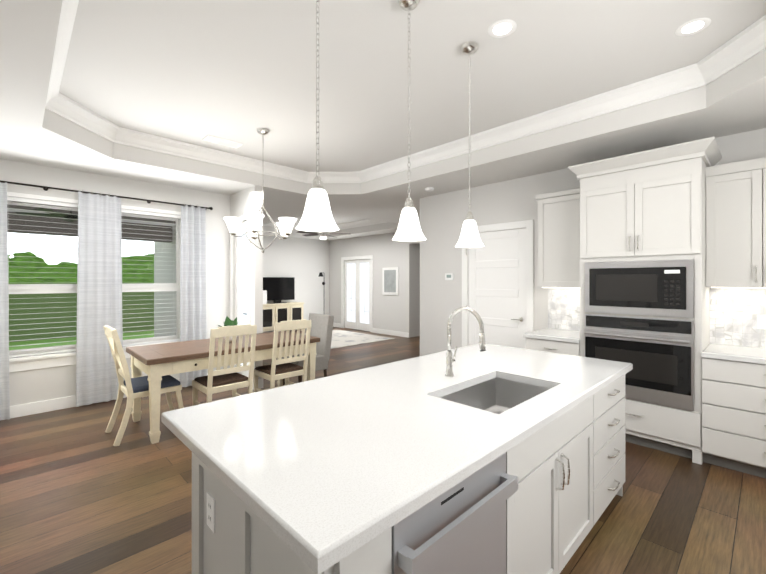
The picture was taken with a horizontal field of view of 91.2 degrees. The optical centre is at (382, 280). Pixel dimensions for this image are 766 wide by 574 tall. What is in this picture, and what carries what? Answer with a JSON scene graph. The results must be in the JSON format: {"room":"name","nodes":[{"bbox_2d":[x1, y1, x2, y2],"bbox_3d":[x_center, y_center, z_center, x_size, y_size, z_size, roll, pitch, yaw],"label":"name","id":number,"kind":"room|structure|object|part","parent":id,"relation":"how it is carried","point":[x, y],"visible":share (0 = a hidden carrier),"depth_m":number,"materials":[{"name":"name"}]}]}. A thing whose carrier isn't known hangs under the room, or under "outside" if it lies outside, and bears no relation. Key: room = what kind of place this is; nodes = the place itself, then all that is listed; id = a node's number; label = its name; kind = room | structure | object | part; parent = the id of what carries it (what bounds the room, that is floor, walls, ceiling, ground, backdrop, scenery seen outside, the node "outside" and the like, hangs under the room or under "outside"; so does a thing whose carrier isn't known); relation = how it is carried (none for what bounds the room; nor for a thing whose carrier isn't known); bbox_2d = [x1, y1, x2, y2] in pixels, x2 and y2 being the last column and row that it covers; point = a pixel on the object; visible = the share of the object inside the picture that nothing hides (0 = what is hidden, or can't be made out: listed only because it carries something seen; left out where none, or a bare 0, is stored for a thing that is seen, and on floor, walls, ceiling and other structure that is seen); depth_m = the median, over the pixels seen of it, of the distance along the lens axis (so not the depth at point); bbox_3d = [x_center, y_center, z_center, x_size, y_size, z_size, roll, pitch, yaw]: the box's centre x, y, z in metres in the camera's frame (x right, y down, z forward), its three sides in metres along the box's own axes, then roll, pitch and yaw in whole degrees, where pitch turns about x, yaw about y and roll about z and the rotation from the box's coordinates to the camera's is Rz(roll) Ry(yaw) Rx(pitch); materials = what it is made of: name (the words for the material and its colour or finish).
{"room":"kitchen","nodes":[
{"label":"kitchen","id":0,"kind":"room"},
{"bbox_2d":[0,159,229,405],"bbox_3d":[-3.461,-0.150,4.757,3.220,3.300,0.150,0,0,-44],"label":"wall","id":1,"kind":"structure","parent":0,"point":[33,385],"depth_m":4.76,"materials":[{"name":"white paint"}]},
{"bbox_2d":[7,192,77,371],"bbox_3d":[-3.873,0.022,4.307,0.970,1.955,0.180,0,0,-44],"label":"window","id":2,"kind":"structure","parent":1,"relation":"in","point":[38,361],"depth_m":4.28,"materials":[{"name":"white wood"}]},
{"bbox_2d":[7,196,77,357],"bbox_3d":[-3.864,-0.031,4.297,0.828,1.754,0.060,0,0,-44],"label":"window blind","id":3,"kind":"object","parent":2,"relation":"attached to","point":[41,202],"visible":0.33,"depth_m":4.26,"materials":[{"name":"white plastic"}]},
{"bbox_2d":[3,373,207,419],"bbox_3d":[-3.387,1.435,4.702,2.950,0.130,0.030,0,0,-44],"label":"baseboard","id":4,"kind":"structure","parent":1,"relation":"attached to","point":[26,409],"depth_m":4.25,"materials":[{"name":"white wood"}]},
{"bbox_2d":[0,180,212,419],"bbox_3d":[-3.444,0.207,4.574,2.629,2.546,0.133,0,0,-44],"label":"curtains","id":5,"kind":"object","parent":1,"relation":"hanging from","point":[99,285],"visible":0.94,"depth_m":4.57,"materials":[{"name":"fabric"}]},
{"bbox_3d":[-3.448,-1.040,4.579,2.629,0.048,0.123,0,0,-44],"label":"rod","id":6,"kind":"part","parent":5,"relation":"part of","materials":[{"name":"brown metal"}]},
{"bbox_2d":[121,205,180,357],"bbox_3d":[-3.139,0.023,5.022,0.980,1.955,0.180,0,0,-44],"label":"window","id":7,"kind":"structure","parent":1,"relation":"in","point":[142,287],"depth_m":5.12,"materials":[{"name":"white"}]},
{"bbox_2d":[121,209,180,345],"bbox_3d":[-3.129,-0.031,5.012,0.838,1.754,0.060,0,0,-44],"label":"window blind","id":8,"kind":"object","parent":7,"relation":"attached to","point":[150,213],"visible":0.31,"depth_m":5.03,"materials":[{"name":"white plastic"}]},
{"bbox_2d":[154,185,262,378],"bbox_3d":[-3.561,-0.148,7.082,0.120,3.300,5.280,0,0,-44],"label":"wall","id":9,"kind":"structure","parent":0,"point":[247,200],"depth_m":5.68,"materials":[{"name":"white paint"}]},
{"bbox_2d":[230,215,250,376],"bbox_3d":[-2.089,0.286,5.472,0.018,2.430,0.680,0,0,-44],"label":"door frame","id":10,"kind":"structure","parent":9,"relation":"attached to","point":[248,279],"depth_m":5.26,"materials":[{"name":"white wood"}]},
{"bbox_2d":[235,221,246,375],"bbox_3d":[-2.065,0.319,5.496,0.099,2.348,0.532,0,0,-44],"label":"patio door","id":11,"kind":"structure","parent":9,"relation":"in","point":[241,279],"depth_m":5.56,"materials":[{"name":"white"}]},
{"bbox_2d":[263,236,328,319],"bbox_3d":[-3.506,-0.146,10.716,5.030,3.300,0.150,0,0,-44],"label":"wall","id":12,"kind":"structure","parent":0,"point":[304,262],"depth_m":11.63,"materials":[{"name":"white paint"}]},
{"bbox_2d":[329,232,419,337],"bbox_3d":[0.496,-0.146,10.104,0.150,3.300,6.310,0,0,-44],"label":"wall","id":13,"kind":"structure","parent":0,"point":[392,312],"depth_m":10.55,"materials":[{"name":"white paint"}]},
{"bbox_2d":[333,323,340,327],"bbox_3d":[-1.524,1.440,12.059,0.016,0.130,0.650,0,0,-44],"label":"baseboard","id":14,"kind":"structure","parent":13,"relation":"attached to","point":[334,324],"depth_m":11.97,"materials":[{"name":"white"}]},
{"bbox_2d":[341,255,372,331],"bbox_3d":[-0.806,0.395,11.321,0.018,2.220,1.450,0,0,-44],"label":"door frame","id":15,"kind":"structure","parent":13,"relation":"attached to","point":[370,257],"depth_m":11.22,"materials":[{"name":"white wood"}]},
{"bbox_2d":[345,259,369,330],"bbox_3d":[-0.755,0.443,11.370,0.045,2.108,1.242,0,0,-44],"label":"french door","id":16,"kind":"structure","parent":13,"relation":"in","point":[357,294],"depth_m":11.36,"materials":[{"name":"white glass"}]},
{"bbox_2d":[382,267,398,294],"bbox_3d":[0.200,0.029,10.277,0.031,0.750,0.590,0,0,-44],"label":"picture frame","id":17,"kind":"object","parent":13,"relation":"attached to","point":[390,280],"visible":0.96,"depth_m":10.25,"materials":[{"name":"white wood"}]},
{"bbox_2d":[372,328,408,337],"bbox_3d":[0.181,1.439,10.307,0.016,0.130,1.420,0,0,-44],"label":"baseboard","id":18,"kind":"structure","parent":13,"relation":"attached to","point":[375,330],"depth_m":10.26,"materials":[{"name":"white wood"}]},
{"bbox_2d":[0,327,765,573],"bbox_3d":[0.327,1.531,6.457,11.020,0.060,11.600,0,0,-44],"label":"floor","id":19,"kind":"structure","parent":0,"point":[80,493],"depth_m":2.52,"materials":[{"name":"brown wood"}]},
{"bbox_2d":[103,325,183,445],"bbox_3d":[-2.357,0.975,3.745,0.647,1.060,0.470,0,0,-44],"label":"x-back chair","id":20,"kind":"object","parent":19,"relation":"on","point":[131,389],"visible":0.88,"depth_m":3.60,"materials":[{"name":"beige wood"}]},
{"bbox_2d":[126,331,319,443],"bbox_3d":[-1.759,1.107,4.327,1.860,0.786,0.900,0,0,-44],"label":"dining table","id":21,"kind":"object","parent":19,"relation":"on","point":[155,363],"visible":0.73,"depth_m":3.86,"materials":[{"name":"brown wood"}]},
{"bbox_2d":[216,316,237,341],"bbox_3d":[-1.776,0.566,4.370,0.314,0.295,0.334,0,0,-44],"label":"potted plant","id":22,"kind":"object","parent":21,"relation":"on","point":[228,322],"visible":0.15,"depth_m":4.40,"materials":[{"name":"green plant"}]},
{"bbox_2d":[192,324,256,405],"bbox_3d":[-1.638,0.974,3.874,0.460,1.054,0.539,0,0,-44],"label":"dining chair","id":23,"kind":"object","parent":19,"relation":"on","point":[218,380],"visible":0.88,"depth_m":3.74,"materials":[{"name":"beige wood"}]},
{"bbox_2d":[253,319,310,391],"bbox_3d":[-1.172,0.974,4.356,0.460,1.054,0.539,0,0,-44],"label":"dining chair","id":24,"kind":"object","parent":19,"relation":"on","point":[281,368],"visible":0.67,"depth_m":4.22,"materials":[{"name":"beige wood"}]},
{"bbox_2d":[263,302,303,330],"bbox_3d":[-3.000,1.084,10.791,1.440,0.840,0.441,0,0,-44],"label":"tv stand","id":25,"kind":"object","parent":19,"relation":"on","point":[273,314],"visible":0.5,"depth_m":10.60,"materials":[{"name":"beige wood"}]},
{"bbox_2d":[263,290,266,303],"bbox_3d":[-3.346,0.474,10.329,0.240,0.380,0.180,0,0,-44],"label":"speaker box","id":26,"kind":"object","parent":25,"relation":"on","point":[264,296],"visible":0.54,"depth_m":10.31,"materials":[{"name":"white plastic"}]},
{"bbox_2d":[263,277,294,303],"bbox_3d":[-3.043,0.291,10.806,1.110,0.744,0.200,0,0,-44],"label":"tv","id":27,"kind":"object","parent":25,"relation":"on","point":[278,289],"visible":0.88,"depth_m":10.83,"materials":[{"name":"black plastic"}]},
{"bbox_2d":[282,313,333,384],"bbox_3d":[-1.033,0.988,5.118,0.562,1.026,0.480,0,0,-44],"label":"upholstered chair","id":28,"kind":"object","parent":19,"relation":"on","point":[322,327],"visible":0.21,"depth_m":5.08,"materials":[{"name":"grey fabric"}]},
{"bbox_2d":[305,330,395,348],"bbox_3d":[-1.263,1.497,9.723,2.100,0.012,2.400,0,0,-44],"label":"living room rug","id":29,"kind":"object","parent":19,"relation":"on","point":[341,338],"visible":0.57,"depth_m":9.59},
{"bbox_2d":[192,368,632,573],"bbox_3d":[0.469,1.059,2.036,2.510,0.879,0.970,0,0,-44],"label":"kitchen island","id":30,"kind":"object","parent":19,"relation":"on","point":[568,471],"depth_m":1.58,"materials":[{"name":"grey paint"}]},
{"bbox_2d":[161,344,632,573],"bbox_3d":[0.383,0.598,2.121,2.610,0.042,1.190,0,0,-44],"label":"island countertop","id":31,"kind":"structure","parent":30,"relation":"on","point":[325,463],"depth_m":1.40,"materials":[{"name":"white stone"}]},
{"bbox_2d":[445,307,485,376],"bbox_3d":[0.487,0.366,2.190,0.088,0.421,0.270,0,0,-44],"label":"faucet","id":32,"kind":"object","parent":31,"relation":"on","point":[449,367],"visible":1,"depth_m":2.23,"materials":[{"name":"silver metal"}]},
{"bbox_2d":[440,377,550,413],"bbox_3d":[0.608,0.722,1.998,0.724,0.204,0.424,0,0,-44],"label":"sink","id":33,"kind":"object","parent":31,"relation":"in","point":[496,395],"depth_m":2.30,"materials":[{"name":"silver metal"}]},
{"bbox_2d":[392,452,517,573],"bbox_3d":[0.228,1.058,1.206,0.600,0.876,0.151,0,0,-44],"label":"dishwasher","id":34,"kind":"object","parent":30,"relation":"in","point":[459,528],"visible":0.83,"depth_m":1.18,"materials":[{"name":"silver metal"}]},
{"bbox_2d":[523,137,765,477],"bbox_3d":[2.788,0.189,3.209,0.683,2.620,3.012,0,0,-44],"label":"kitchen cabinets","id":35,"kind":"object","parent":19,"relation":"on","point":[686,200],"visible":0.69,"depth_m":3.21,"materials":[{"name":"white paint"}]},
{"bbox_2d":[584,314,693,410],"bbox_3d":[2.230,0.699,3.341,0.100,0.740,0.820,0,0,-44],"label":"built-in oven","id":36,"kind":"object","parent":35,"relation":"in","point":[658,353],"visible":0.9,"depth_m":3.26,"materials":[{"name":"silver metal"}]},
{"bbox_2d":[585,259,693,317],"bbox_3d":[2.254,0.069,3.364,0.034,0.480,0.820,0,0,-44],"label":"microwave","id":37,"kind":"object","parent":35,"relation":"in","point":[658,288],"visible":1,"depth_m":3.31,"materials":[{"name":"silver metal"}]},
{"bbox_2d":[0,0,765,240],"bbox_3d":[0.327,-1.384,6.458,11.020,0.670,11.600,0,0,-44],"label":"ceiling","id":38,"kind":"structure","parent":0,"point":[195,72],"depth_m":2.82,"materials":[{"name":"white paint"}]},
{"bbox_2d":[202,135,242,148],"bbox_3d":[-1.871,-1.612,4.387,0.400,0.016,0.180,0,0,-44],"label":"ceiling vent","id":39,"kind":"object","parent":38,"relation":"in","point":[220,141],"visible":1,"depth_m":4.36,"materials":[{"name":"white metal"}]},
{"bbox_2d":[223,128,296,252],"bbox_3d":[-1.301,-0.955,4.075,0.763,1.330,0.755,0,0,-44],"label":"chandelier","id":40,"kind":"object","parent":38,"relation":"hanging from","point":[285,225],"visible":1,"depth_m":3.93,"materials":[{"name":"white glass"}]},
{"bbox_2d":[264,221,298,228],"bbox_3d":[-2.662,-1.541,10.525,2.370,0.149,0.099,0,0,-44],"label":"crown molding","id":41,"kind":"structure","parent":38,"relation":"attached to","point":[270,224],"depth_m":10.28,"materials":[{"name":"white"}]},
{"bbox_2d":[296,0,338,231],"bbox_3d":[-0.301,-0.928,1.728,0.198,1.386,0.198,0,0,-44],"label":"pendant light","id":42,"kind":"object","parent":38,"relation":"hanging from","point":[317,216],"visible":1,"depth_m":1.70,"materials":[{"name":"white glass"}]},
{"bbox_2d":[296,231,347,239],"bbox_3d":[-1.514,-1.307,9.298,1.310,0.620,1.322,0,0,-44],"label":"ceiling fan","id":43,"kind":"object","parent":38,"relation":"hanging from","point":[323,235],"visible":0.75,"depth_m":9.23,"materials":[{"name":"silver metal"}]},
{"bbox_2d":[336,219,385,229],"bbox_3d":[-0.585,-1.541,10.176,0.099,0.149,3.498,0,0,-44],"label":"crown molding","id":44,"kind":"structure","parent":38,"relation":"attached to","point":[359,223],"depth_m":10.27,"materials":[{"name":"white"}]},
{"bbox_2d":[45,0,765,182],"bbox_3d":[-0.227,-1.545,3.015,3.578,0.149,5.138,0,0,-44],"label":"crown molding","id":45,"kind":"structure","parent":38,"relation":"attached to","point":[747,43],"depth_m":3.54,"materials":[{"name":"white wood"}]},
{"bbox_2d":[392,0,425,240],"bbox_3d":[0.150,-0.928,2.168,0.198,1.386,0.198,0,0,-44],"label":"pendant light","id":46,"kind":"object","parent":38,"relation":"hanging from","point":[409,229],"visible":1,"depth_m":2.14,"materials":[{"name":"white glass"}]},
{"bbox_2d":[425,187,433,191],"bbox_3d":[0.659,-1.282,5.316,0.128,0.034,0.128,0,0,-44],"label":"smoke detector","id":47,"kind":"object","parent":38,"relation":"attached to","point":[428,189],"visible":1,"depth_m":5.27,"materials":[{"name":"white plastic"}]},
{"bbox_2d":[455,41,483,247],"bbox_3d":[0.602,-0.927,2.608,0.198,1.386,0.198,0,0,-44],"label":"pendant light","id":48,"kind":"object","parent":38,"relation":"hanging from","point":[469,237],"visible":1,"depth_m":2.58,"materials":[{"name":"white glass"}]},
{"bbox_2d":[488,19,516,37],"bbox_3d":[0.769,-1.619,2.422,0.180,0.004,0.180,0,0,-44],"label":"recessed light","id":49,"kind":"object","parent":38,"relation":"in","point":[502,28],"visible":1,"depth_m":2.42,"materials":[{"name":"white"}]},
{"bbox_2d":[675,17,710,35],"bbox_3d":[1.985,-1.619,2.406,0.180,0.004,0.180,0,0,-44],"label":"recessed light","id":50,"kind":"object","parent":38,"relation":"in","point":[694,26],"visible":1,"depth_m":2.40,"materials":[{"name":"white"}]},
{"bbox_2d":[413,244,419,336],"bbox_3d":[1.697,-0.146,10.877,2.650,3.300,0.120,0,0,-44],"label":"wall","id":51,"kind":"structure","parent":0,"point":[416,289],"depth_m":10.01,"materials":[{"name":"white paint"}]},
{"bbox_2d":[420,128,765,355],"bbox_3d":[2.415,-0.150,4.171,0.120,3.300,5.110,0,0,-44],"label":"wall","id":52,"kind":"structure","parent":0,"point":[442,218],"depth_m":5.42,"materials":[{"name":"white paint"}]},
{"bbox_2d":[445,273,453,279],"bbox_3d":[0.978,-0.049,5.542,0.022,0.100,0.140,0,0,-44],"label":"thermostat","id":53,"kind":"object","parent":52,"relation":"attached to","point":[449,276],"visible":0.96,"depth_m":5.53,"materials":[{"name":"white plastic"}]},
{"bbox_2d":[462,220,533,346],"bbox_3d":[1.546,0.420,5.062,0.120,2.160,0.860,0,0,-44],"label":"trim","id":54,"kind":"structure","parent":52,"relation":"attached to","point":[468,283],"depth_m":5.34,"materials":[{"name":"white wood"}]},
{"bbox_2d":[466,228,525,348],"bbox_3d":[1.498,0.418,5.028,0.098,2.148,0.870,0,0,-44],"label":"pantry door","id":55,"kind":"structure","parent":54,"relation":"attached to","point":[497,282],"depth_m":5.00,"materials":[{"name":"white wood"}]},
{"bbox_2d":[757,315,765,328],"bbox_3d":[3.247,0.359,3.207,0.004,0.120,0.070,0,0,-44],"label":"outlet","id":56,"kind":"object","parent":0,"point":[761,321],"visible":1,"depth_m":3.21,"materials":[{"name":"white plastic"}]},
{"label":"outside","id":57,"kind":"structure","parent":0,"visible":0},
{"bbox_2d":[8,233,153,283],"bbox_3d":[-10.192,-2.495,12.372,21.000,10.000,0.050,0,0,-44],"label":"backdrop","id":58,"kind":"structure","parent":57,"point":[65,254],"depth_m":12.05,"materials":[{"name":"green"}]},
{"bbox_2d":[9,331,153,349],"bbox_3d":[-6.672,1.553,8.755,21.000,0.060,10.040,0,0,-44],"label":"ground","id":59,"kind":"structure","parent":57,"point":[26,344],"depth_m":9.31,"materials":[{"name":"green plant"}]},
{"bbox_2d":[9,292,153,341],"bbox_3d":[-8.098,0.914,10.221,21.000,1.220,0.050,0,0,-44],"label":"fence","id":60,"kind":"object","parent":59,"relation":"on","point":[44,303],"depth_m":9.77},
{"bbox_2d":[7,209,175,225],"bbox_3d":[-5.455,-1.190,4.986,5.480,0.140,2.940,0,0,-44],"label":"roof","id":61,"kind":"structure","parent":57,"point":[122,220],"depth_m":7.16,"materials":[{"name":"grey"}]},
{"bbox_2d":[15,208,77,222],"bbox_3d":[-4.737,-1.009,5.699,1.216,0.220,1.162,0,0,-44],"label":"fan","id":62,"kind":"object","parent":61,"relation":"hanging from","point":[70,217],"depth_m":5.51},
{"bbox_2d":[7,204,175,242],"bbox_3d":[-5.766,-0.960,5.305,5.480,0.320,2.150,0,0,-44],"label":"beam","id":63,"kind":"structure","parent":61,"relation":"attached to","point":[58,230],"depth_m":6.57,"materials":[{"name":"grey"}]}
]}

